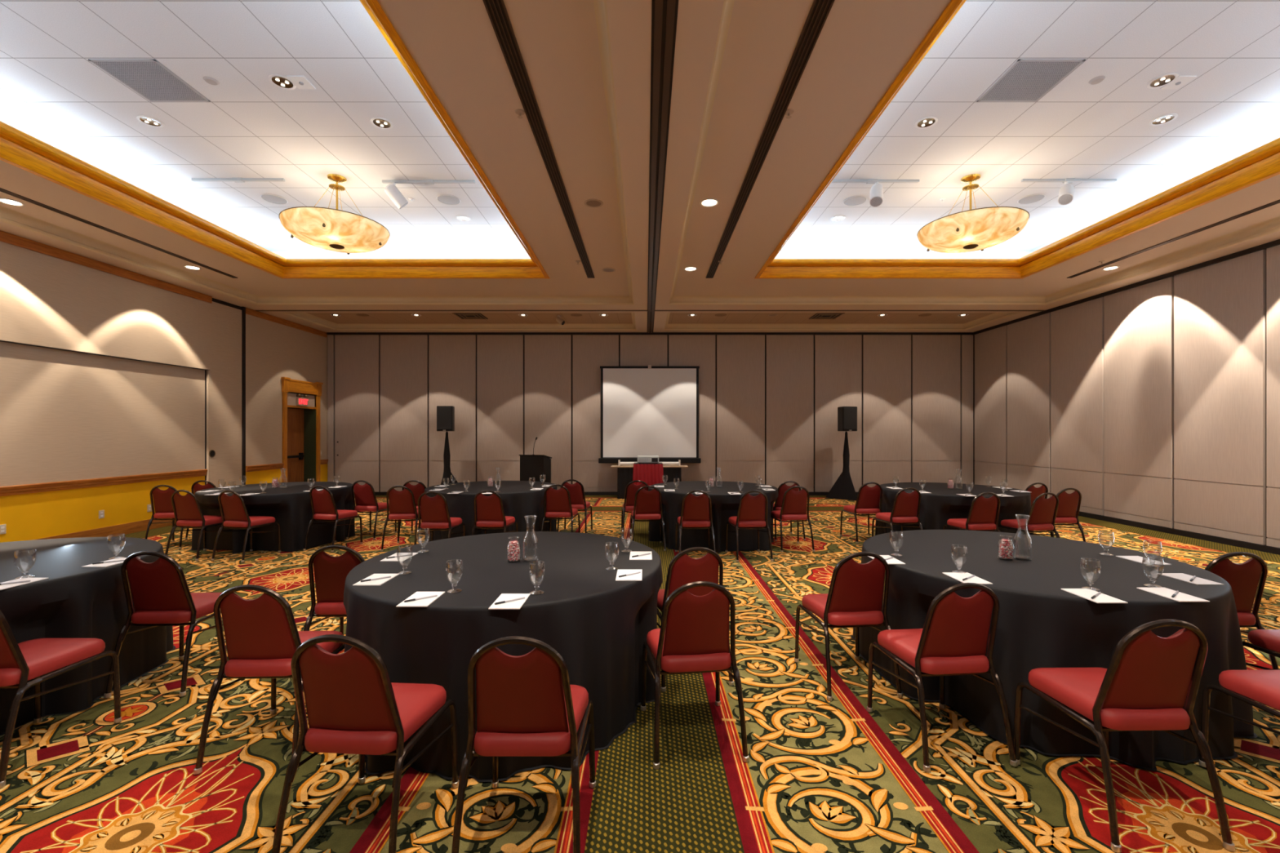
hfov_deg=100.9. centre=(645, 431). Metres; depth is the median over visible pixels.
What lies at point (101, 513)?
wall outlet
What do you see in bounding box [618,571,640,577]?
pen
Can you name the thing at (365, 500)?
banquet chair
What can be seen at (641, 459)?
projector
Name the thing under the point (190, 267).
recessed light
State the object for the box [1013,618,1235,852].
banquet chair
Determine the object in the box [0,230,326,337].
trim
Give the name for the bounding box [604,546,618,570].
water goblet
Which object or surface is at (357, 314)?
ceiling speaker
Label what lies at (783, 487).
banquet chair
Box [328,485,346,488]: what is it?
notepad
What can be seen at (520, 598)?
pen
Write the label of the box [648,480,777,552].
tablecloth
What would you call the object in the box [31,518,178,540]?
baseboard
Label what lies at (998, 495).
notepad
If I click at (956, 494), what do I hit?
notepad
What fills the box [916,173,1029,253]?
chandelier
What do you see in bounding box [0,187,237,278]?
ceiling vent
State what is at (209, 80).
smoke detector
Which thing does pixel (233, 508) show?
banquet chair
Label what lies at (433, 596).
pen
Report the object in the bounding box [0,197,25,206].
recessed light
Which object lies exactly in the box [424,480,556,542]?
tablecloth
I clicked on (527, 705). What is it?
banquet chair
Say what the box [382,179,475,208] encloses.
track light
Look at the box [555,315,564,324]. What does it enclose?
spotlight
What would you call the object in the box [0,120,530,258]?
ceiling
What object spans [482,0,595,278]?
ceiling vent
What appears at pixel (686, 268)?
recessed light
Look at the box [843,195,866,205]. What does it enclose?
ceiling speaker
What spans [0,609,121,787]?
banquet chair
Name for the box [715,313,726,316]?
ceiling speaker
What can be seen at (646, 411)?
projection screen
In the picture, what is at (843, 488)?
speaker stand
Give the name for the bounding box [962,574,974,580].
pen
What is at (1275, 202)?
ceiling vent
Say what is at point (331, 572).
banquet chair
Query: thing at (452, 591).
water goblet
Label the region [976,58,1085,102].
ceiling vent
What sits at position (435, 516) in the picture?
banquet chair
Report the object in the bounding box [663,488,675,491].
notepad
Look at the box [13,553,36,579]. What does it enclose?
water goblet
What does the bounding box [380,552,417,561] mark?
notepad
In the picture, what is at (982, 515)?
banquet chair
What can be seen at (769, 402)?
wall
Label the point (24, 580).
pen
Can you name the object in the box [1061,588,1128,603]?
notepad
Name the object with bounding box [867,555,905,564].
notepad
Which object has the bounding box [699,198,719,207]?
recessed light
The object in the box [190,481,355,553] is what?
tablecloth
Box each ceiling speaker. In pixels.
[260,193,288,204]
[355,313,368,316]
[436,194,460,204]
[570,313,582,316]
[584,199,603,207]
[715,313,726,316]
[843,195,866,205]
[918,313,931,316]
[1017,194,1045,204]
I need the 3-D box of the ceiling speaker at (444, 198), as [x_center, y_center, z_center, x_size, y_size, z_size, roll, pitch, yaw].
[-2.752,-3.245,7.382,0.316,0.010,0.316,0,0,0]
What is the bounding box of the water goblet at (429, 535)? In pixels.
[417,535,430,552]
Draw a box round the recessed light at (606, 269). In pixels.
[601,267,615,272]
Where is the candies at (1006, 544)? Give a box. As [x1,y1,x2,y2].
[998,538,1013,559]
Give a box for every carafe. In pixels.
[522,515,538,562]
[1013,514,1031,560]
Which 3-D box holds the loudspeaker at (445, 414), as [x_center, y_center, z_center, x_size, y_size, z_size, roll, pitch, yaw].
[-4.591,-0.302,12.193,0.356,0.575,0.354,0,0,-3]
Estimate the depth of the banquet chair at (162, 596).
3.16 m
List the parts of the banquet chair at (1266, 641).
leg, seat, seat rail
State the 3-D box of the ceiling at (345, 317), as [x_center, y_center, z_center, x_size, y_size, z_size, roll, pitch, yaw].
[0.110,-2.575,11.670,15.240,0.020,2.100,0,0,0]
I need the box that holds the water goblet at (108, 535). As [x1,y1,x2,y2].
[107,535,124,559]
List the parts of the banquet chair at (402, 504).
leg, leg, frame, backrest, seat, leg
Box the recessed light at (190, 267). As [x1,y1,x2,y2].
[183,265,201,270]
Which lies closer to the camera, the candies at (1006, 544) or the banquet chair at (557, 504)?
the candies at (1006, 544)
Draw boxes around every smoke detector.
[202,75,219,84]
[1088,75,1105,84]
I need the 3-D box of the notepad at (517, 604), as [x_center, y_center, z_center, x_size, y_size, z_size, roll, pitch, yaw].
[-0.632,0.791,2.467,0.140,0.004,0.216,0,0,0]
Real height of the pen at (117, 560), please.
0.010 m
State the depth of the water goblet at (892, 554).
3.39 m
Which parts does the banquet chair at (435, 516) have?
leg, leg, frame, backrest, seat, leg, leg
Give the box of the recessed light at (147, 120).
[136,115,164,127]
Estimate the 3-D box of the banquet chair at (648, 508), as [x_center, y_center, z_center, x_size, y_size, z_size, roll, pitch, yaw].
[0.022,1.126,7.112,0.458,0.853,0.545,0,0,-4]
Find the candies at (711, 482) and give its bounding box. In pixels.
[708,478,714,486]
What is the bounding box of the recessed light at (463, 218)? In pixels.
[455,215,470,221]
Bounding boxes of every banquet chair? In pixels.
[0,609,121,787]
[103,551,222,697]
[144,484,183,549]
[164,489,232,560]
[184,480,216,539]
[193,584,344,774]
[210,490,280,562]
[271,634,458,852]
[302,485,362,551]
[303,545,364,650]
[346,480,396,539]
[380,485,421,551]
[396,480,426,539]
[413,491,465,544]
[451,635,595,852]
[471,490,518,535]
[541,484,580,533]
[556,479,592,533]
[621,480,648,538]
[629,485,666,551]
[640,581,749,769]
[657,546,733,692]
[675,490,715,553]
[724,490,773,562]
[770,485,814,552]
[773,480,805,541]
[794,551,902,701]
[840,482,886,543]
[866,582,1017,772]
[871,487,923,537]
[942,492,1000,532]
[995,492,1059,537]
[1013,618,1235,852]
[1025,482,1051,537]
[1050,488,1085,542]
[1198,670,1279,768]
[1204,551,1279,670]
[1242,629,1279,670]
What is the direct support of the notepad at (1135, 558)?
on the tablecloth at (1041, 624)
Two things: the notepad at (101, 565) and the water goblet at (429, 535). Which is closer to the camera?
the notepad at (101, 565)
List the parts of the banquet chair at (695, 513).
leg, leg, seat, backrest, frame, leg, leg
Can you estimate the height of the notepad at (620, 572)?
0.004 m
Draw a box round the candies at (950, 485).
[947,480,953,488]
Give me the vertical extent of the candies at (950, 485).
0.117 m
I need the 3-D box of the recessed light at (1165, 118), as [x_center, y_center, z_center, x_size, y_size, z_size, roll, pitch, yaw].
[5.382,-3.254,5.492,0.214,0.032,0.214,0,0,0]
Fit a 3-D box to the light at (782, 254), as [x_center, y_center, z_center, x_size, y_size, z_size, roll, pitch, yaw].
[4.048,-2.938,3.700,5.815,0.625,11.560,0,0,0]
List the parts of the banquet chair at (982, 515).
seat rail, seat, backrest, frame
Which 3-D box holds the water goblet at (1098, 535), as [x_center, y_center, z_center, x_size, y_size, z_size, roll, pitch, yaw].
[2.970,0.718,3.406,0.083,0.150,0.083,0,0,-21]
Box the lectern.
[519,454,551,483]
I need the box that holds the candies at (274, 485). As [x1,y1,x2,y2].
[271,479,278,487]
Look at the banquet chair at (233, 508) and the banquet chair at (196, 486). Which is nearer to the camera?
the banquet chair at (233, 508)
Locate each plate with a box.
[286,75,315,88]
[1160,75,1196,88]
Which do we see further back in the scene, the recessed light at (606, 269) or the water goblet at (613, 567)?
the recessed light at (606, 269)
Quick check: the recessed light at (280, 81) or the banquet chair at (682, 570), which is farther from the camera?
the recessed light at (280, 81)
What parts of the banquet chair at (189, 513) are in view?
leg, backrest, frame, seat, leg, leg, seat rail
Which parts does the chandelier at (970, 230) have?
stem, collar plate, lamp shade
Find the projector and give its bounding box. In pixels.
[637,455,658,463]
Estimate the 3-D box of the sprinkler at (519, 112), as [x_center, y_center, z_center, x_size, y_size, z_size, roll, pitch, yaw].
[-1.007,-2.542,4.233,0.080,0.045,0.080,0,0,0]
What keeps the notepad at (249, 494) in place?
on the tablecloth at (291, 507)
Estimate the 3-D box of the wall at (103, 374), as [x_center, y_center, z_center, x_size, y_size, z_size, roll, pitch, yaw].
[-8.123,-0.445,4.665,0.703,3.990,16.530,0,0,0]
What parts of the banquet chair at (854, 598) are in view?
leg, seat rail, leg, seat, backrest, frame, leg, leg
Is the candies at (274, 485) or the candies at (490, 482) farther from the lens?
the candies at (490, 482)
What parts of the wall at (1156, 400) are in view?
wall panel, wall panel, wall panel, wall panel, wall panel, wall panel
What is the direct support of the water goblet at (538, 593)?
on the tablecloth at (599, 624)
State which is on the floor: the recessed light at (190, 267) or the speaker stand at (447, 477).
the speaker stand at (447, 477)
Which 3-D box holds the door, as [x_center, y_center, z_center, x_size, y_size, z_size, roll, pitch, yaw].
[-7.900,0.190,11.940,0.400,2.720,1.350,0,0,0]
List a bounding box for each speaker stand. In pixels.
[440,431,457,484]
[825,431,857,500]
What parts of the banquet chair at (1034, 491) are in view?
backrest, frame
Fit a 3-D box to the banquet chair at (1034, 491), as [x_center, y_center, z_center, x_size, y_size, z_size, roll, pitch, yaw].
[5.393,1.126,7.531,0.458,0.853,0.545,0,0,-6]
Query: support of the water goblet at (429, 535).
on the tablecloth at (599, 624)
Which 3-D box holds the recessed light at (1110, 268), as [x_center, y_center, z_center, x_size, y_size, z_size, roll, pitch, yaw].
[7.284,-2.571,8.273,0.214,0.028,0.214,0,0,0]
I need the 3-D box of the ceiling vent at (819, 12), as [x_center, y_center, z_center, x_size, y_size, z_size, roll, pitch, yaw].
[1.060,-2.560,3.640,0.120,0.010,10.280,0,0,0]
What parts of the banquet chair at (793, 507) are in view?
leg, seat, backrest, frame, leg, leg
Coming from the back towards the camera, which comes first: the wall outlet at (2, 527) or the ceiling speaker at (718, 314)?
the ceiling speaker at (718, 314)
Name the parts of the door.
raised panel, transom panel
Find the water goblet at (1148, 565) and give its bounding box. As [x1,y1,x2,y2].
[1143,541,1162,567]
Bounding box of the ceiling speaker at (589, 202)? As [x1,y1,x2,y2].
[584,199,603,207]
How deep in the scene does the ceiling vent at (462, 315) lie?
11.63 m
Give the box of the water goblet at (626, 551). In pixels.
[621,537,632,552]
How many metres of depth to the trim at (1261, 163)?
6.84 m
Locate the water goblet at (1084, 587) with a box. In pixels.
[1080,564,1101,591]
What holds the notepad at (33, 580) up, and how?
on the tablecloth at (75, 601)
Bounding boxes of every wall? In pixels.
[0,241,327,542]
[326,332,973,495]
[973,239,1279,555]
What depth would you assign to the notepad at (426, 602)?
2.48 m
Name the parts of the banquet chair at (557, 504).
leg, frame, backrest, seat, leg, leg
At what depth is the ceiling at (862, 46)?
5.05 m
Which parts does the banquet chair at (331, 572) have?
leg, seat, backrest, leg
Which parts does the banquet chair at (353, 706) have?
leg, frame, backrest, leg, seat, leg, seat rail, leg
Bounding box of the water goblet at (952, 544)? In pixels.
[950,544,965,573]
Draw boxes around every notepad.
[0,577,48,590]
[80,557,140,567]
[196,489,220,492]
[240,493,260,495]
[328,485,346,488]
[352,573,399,585]
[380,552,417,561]
[395,591,444,606]
[447,491,463,493]
[488,593,530,608]
[615,569,642,580]
[629,551,652,559]
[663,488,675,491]
[727,492,741,494]
[760,484,772,487]
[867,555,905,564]
[942,572,992,584]
[955,493,976,496]
[991,486,1012,488]
[995,493,1012,496]
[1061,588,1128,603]
[1115,555,1171,564]
[1136,587,1209,601]
[1156,573,1224,585]
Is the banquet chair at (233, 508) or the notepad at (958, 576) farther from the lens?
the banquet chair at (233, 508)
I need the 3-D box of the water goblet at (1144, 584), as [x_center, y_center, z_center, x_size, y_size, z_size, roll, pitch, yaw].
[2.600,0.718,2.707,0.083,0.150,0.083,0,0,-30]
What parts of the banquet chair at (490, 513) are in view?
frame, backrest, seat, leg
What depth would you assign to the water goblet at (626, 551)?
3.50 m
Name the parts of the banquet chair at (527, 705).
leg, leg, frame, backrest, seat, leg, seat rail, leg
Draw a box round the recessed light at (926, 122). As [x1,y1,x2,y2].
[915,116,937,128]
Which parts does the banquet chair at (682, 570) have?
leg, seat, frame, backrest, leg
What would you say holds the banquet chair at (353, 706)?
on the floor
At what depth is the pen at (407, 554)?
3.32 m
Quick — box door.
[280,377,323,482]
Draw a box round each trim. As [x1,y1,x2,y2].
[0,0,550,278]
[0,0,1279,330]
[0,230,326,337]
[0,469,207,496]
[245,458,328,471]
[255,310,1045,311]
[647,0,678,333]
[754,0,1279,278]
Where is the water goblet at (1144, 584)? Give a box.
[1142,557,1164,587]
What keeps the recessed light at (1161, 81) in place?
in the ceiling at (1078, 129)
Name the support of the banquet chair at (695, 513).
on the floor
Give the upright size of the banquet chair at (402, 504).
0.853 m
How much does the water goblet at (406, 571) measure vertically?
0.150 m
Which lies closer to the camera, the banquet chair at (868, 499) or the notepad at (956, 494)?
the notepad at (956, 494)
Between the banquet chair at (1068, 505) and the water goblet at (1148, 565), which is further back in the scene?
the banquet chair at (1068, 505)
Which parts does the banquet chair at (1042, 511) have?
seat rail, seat, backrest, frame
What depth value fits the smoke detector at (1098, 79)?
4.86 m
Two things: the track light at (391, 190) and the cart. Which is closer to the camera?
the track light at (391, 190)
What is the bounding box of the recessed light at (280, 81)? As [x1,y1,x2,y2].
[268,74,296,89]
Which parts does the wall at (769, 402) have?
wall panel, wall panel, wall panel, wall panel, wall panel, wall panel, wall panel, wall panel, wall panel, wall panel, wall panel, wall panel, wall panel, wall panel, wall panel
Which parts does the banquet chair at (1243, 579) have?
backrest, frame, seat, leg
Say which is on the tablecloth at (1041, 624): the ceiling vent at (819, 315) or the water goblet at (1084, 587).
the water goblet at (1084, 587)
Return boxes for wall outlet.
[0,524,6,534]
[98,510,104,518]
[146,504,151,511]
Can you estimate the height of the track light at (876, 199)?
0.356 m
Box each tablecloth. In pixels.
[0,537,175,735]
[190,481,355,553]
[343,531,662,782]
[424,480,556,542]
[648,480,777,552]
[851,529,1257,771]
[875,482,1033,535]
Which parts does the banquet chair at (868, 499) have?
leg, leg, seat, leg, backrest, frame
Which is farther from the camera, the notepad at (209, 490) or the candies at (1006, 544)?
the notepad at (209, 490)
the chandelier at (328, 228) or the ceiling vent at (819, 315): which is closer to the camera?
the chandelier at (328, 228)
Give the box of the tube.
[617,459,680,466]
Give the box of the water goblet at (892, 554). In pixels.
[888,537,902,556]
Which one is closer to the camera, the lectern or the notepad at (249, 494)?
the notepad at (249, 494)
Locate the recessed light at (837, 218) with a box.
[831,215,845,221]
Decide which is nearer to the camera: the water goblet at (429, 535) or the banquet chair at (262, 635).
the banquet chair at (262, 635)
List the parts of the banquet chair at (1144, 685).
leg, seat rail, leg, leg, seat, backrest, frame, leg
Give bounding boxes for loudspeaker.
[436,405,454,431]
[837,406,857,431]
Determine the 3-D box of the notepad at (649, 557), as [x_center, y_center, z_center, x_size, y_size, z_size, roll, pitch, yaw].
[-0.030,0.791,3.375,0.140,0.004,0.216,0,0,0]
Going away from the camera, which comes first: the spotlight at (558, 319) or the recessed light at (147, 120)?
the recessed light at (147, 120)
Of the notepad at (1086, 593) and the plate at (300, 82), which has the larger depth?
the plate at (300, 82)
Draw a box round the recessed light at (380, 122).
[370,116,393,129]
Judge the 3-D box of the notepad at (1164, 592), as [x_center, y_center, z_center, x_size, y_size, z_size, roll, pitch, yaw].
[2.560,0.791,2.570,0.140,0.004,0.216,0,0,0]
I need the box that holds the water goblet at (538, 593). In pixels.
[528,564,545,595]
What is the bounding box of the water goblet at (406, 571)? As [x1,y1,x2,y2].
[397,550,413,574]
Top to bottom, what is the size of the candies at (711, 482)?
0.117 m
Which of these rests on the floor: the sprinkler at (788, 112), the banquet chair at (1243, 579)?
the banquet chair at (1243, 579)
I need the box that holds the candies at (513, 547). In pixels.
[507,540,519,560]
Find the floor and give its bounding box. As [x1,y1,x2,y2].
[0,495,1279,852]
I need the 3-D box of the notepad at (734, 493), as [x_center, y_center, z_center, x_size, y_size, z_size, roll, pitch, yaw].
[1.141,0.791,6.791,0.140,0.004,0.216,0,0,0]
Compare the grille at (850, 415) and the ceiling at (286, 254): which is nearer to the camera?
the ceiling at (286, 254)
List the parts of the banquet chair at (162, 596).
leg, frame, backrest, seat, leg, leg, seat rail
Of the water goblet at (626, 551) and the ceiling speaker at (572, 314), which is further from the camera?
the ceiling speaker at (572, 314)
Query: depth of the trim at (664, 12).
4.05 m
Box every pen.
[0,580,31,585]
[92,560,124,564]
[360,576,391,582]
[386,554,411,558]
[404,595,437,602]
[494,596,524,604]
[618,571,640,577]
[631,552,650,557]
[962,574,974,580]
[1090,591,1101,599]
[1171,590,1178,597]
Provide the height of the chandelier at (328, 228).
0.897 m
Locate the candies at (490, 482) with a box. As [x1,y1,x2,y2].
[487,478,493,486]
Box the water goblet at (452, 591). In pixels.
[445,561,462,593]
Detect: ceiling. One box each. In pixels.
[0,0,524,250]
[0,0,1279,332]
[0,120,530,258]
[306,312,995,324]
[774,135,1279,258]
[780,0,1279,250]
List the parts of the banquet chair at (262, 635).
leg, frame, backrest, leg, seat, leg, seat rail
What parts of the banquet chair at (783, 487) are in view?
leg, seat, frame, backrest, leg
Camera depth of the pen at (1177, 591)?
2.55 m
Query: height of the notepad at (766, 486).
0.004 m
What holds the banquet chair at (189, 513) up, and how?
on the floor
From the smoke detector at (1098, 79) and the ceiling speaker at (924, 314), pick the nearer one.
the smoke detector at (1098, 79)
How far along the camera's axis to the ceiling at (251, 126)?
5.38 m
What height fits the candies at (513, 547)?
0.117 m
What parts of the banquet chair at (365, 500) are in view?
leg, backrest, frame, leg, seat, leg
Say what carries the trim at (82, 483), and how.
attached to the wall at (103, 374)
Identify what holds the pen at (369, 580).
on the notepad at (376, 582)
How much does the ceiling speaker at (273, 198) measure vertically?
0.010 m
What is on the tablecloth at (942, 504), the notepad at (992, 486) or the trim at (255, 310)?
the notepad at (992, 486)
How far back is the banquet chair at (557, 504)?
7.09 m
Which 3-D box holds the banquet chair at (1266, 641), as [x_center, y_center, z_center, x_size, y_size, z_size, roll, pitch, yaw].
[3.490,1.126,2.683,0.458,0.853,0.545,0,0,0]
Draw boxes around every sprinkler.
[515,108,524,119]
[784,108,793,119]
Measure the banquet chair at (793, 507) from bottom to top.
0.853 m
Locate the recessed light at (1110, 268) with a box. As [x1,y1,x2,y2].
[1101,266,1119,270]
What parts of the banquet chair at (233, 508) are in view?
leg, backrest, frame, leg, seat, leg, seat rail, leg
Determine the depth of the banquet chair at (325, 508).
6.93 m
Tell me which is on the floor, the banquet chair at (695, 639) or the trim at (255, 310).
the banquet chair at (695, 639)
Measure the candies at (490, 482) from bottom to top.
0.117 m
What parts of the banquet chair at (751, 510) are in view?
leg, leg, seat, backrest, frame, leg, leg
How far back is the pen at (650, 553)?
3.35 m
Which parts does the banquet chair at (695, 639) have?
leg, seat rail, leg, seat, backrest, frame, leg, leg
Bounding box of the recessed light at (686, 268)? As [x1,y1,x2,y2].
[684,266,697,271]
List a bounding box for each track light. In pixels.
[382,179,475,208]
[831,178,919,206]
[1021,177,1116,204]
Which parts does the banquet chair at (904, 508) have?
leg, seat rail, leg, seat, backrest, frame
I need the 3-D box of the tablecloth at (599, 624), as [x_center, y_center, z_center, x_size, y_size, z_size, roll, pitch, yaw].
[-0.834,1.170,3.304,1.870,0.754,1.942,0,0,0]
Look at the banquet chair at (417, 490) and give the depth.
7.65 m
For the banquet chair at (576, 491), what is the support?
on the floor
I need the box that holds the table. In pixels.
[610,465,688,498]
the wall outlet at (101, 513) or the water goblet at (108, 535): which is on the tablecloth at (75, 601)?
the water goblet at (108, 535)
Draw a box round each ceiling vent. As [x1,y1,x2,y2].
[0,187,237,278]
[88,58,210,102]
[452,312,488,319]
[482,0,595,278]
[706,0,835,278]
[808,312,844,319]
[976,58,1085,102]
[1066,199,1279,278]
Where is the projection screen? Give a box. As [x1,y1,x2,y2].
[598,364,701,462]
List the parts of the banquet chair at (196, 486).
leg, backrest, frame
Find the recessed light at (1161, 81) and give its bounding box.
[1146,72,1178,88]
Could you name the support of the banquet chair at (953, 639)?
on the floor
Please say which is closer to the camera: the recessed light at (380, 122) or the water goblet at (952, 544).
the water goblet at (952, 544)
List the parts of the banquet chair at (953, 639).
leg, seat rail, leg, seat, leg, backrest, frame, leg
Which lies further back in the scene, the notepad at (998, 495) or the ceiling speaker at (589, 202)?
the notepad at (998, 495)
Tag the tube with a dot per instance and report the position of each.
(620, 463)
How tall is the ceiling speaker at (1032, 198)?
0.010 m
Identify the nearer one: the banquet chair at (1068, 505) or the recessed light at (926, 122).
the recessed light at (926, 122)
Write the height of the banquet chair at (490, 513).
0.853 m
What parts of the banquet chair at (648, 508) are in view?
leg, leg, seat, backrest, frame, leg, leg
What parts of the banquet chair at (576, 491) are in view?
leg, backrest, frame, seat, leg, leg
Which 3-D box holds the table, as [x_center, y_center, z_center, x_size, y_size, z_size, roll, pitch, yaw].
[0.088,1.174,12.400,1.790,0.752,0.380,0,0,0]
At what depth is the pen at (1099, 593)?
2.52 m
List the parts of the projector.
connector panel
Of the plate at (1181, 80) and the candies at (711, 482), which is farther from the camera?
the candies at (711, 482)
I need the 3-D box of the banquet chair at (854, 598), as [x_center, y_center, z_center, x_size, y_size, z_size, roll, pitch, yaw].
[1.253,1.126,3.325,0.458,0.853,0.545,0,0,-5]
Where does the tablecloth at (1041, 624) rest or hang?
on the round table
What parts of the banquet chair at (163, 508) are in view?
leg, frame, backrest, seat, leg, leg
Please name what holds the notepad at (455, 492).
on the tablecloth at (519, 501)
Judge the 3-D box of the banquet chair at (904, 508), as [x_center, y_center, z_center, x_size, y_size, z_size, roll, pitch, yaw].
[3.293,1.126,6.881,0.458,0.853,0.545,0,0,-6]
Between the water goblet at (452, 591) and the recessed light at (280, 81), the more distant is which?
the recessed light at (280, 81)
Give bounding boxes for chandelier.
[278,173,390,254]
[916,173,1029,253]
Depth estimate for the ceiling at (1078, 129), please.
5.47 m
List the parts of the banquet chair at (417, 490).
backrest, frame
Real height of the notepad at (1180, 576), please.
0.004 m
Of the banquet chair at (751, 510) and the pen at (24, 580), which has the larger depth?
the banquet chair at (751, 510)
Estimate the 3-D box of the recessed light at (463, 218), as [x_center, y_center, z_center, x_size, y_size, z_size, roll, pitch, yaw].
[-2.775,-3.254,8.030,0.214,0.032,0.214,0,0,0]
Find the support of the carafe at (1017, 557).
on the tablecloth at (1041, 624)
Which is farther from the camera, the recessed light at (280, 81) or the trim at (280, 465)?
the trim at (280, 465)
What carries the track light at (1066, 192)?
attached to the ceiling at (1078, 129)
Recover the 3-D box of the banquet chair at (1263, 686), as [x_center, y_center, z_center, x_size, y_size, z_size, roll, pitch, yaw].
[2.800,1.126,2.192,0.458,0.853,0.545,0,0,0]
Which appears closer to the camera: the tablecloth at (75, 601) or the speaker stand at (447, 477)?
the tablecloth at (75, 601)
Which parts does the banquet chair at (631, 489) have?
leg, leg, seat, frame, backrest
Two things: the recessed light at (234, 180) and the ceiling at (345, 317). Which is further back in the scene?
the ceiling at (345, 317)
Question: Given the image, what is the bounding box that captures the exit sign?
[296,394,308,405]
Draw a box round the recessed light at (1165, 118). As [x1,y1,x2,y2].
[1148,113,1177,125]
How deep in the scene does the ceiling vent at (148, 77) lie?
4.88 m
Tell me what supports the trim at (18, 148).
attached to the ceiling at (862, 46)
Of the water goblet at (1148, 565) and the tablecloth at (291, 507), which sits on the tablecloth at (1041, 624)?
the water goblet at (1148, 565)
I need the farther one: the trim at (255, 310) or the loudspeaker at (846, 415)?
the loudspeaker at (846, 415)
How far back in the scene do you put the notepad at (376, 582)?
2.81 m
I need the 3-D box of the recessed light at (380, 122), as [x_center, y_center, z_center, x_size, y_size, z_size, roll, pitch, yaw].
[-2.776,-3.254,5.559,0.214,0.032,0.214,0,0,0]
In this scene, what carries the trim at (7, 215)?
attached to the ceiling at (862, 46)
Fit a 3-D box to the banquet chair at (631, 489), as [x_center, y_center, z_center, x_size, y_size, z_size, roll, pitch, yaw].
[-0.133,1.126,7.872,0.458,0.853,0.545,0,0,-4]
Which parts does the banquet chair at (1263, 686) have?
leg, seat, seat rail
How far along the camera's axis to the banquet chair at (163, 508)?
7.02 m
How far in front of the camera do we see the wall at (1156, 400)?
8.29 m
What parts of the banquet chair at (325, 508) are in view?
leg, backrest, frame, seat, leg, seat rail, leg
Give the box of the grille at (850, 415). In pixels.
[843,408,857,429]
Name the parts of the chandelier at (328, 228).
lamp shade, stem, collar plate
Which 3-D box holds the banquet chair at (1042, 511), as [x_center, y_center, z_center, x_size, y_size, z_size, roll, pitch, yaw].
[4.604,1.126,6.338,0.458,0.853,0.545,0,0,-10]
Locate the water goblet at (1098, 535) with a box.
[1097,534,1115,555]
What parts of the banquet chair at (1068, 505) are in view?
seat, backrest, frame, leg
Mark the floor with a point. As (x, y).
(820, 775)
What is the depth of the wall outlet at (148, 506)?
8.35 m
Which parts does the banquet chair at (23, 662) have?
backrest, frame, leg, leg, seat, seat rail, leg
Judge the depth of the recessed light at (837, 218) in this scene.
8.03 m
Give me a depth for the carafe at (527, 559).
3.24 m
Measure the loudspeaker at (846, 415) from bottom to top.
0.565 m
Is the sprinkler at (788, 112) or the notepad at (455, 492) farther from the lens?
the notepad at (455, 492)
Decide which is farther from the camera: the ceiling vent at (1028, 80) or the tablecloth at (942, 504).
the tablecloth at (942, 504)
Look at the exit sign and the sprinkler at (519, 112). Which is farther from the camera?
the exit sign
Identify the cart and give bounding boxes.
[631,462,663,515]

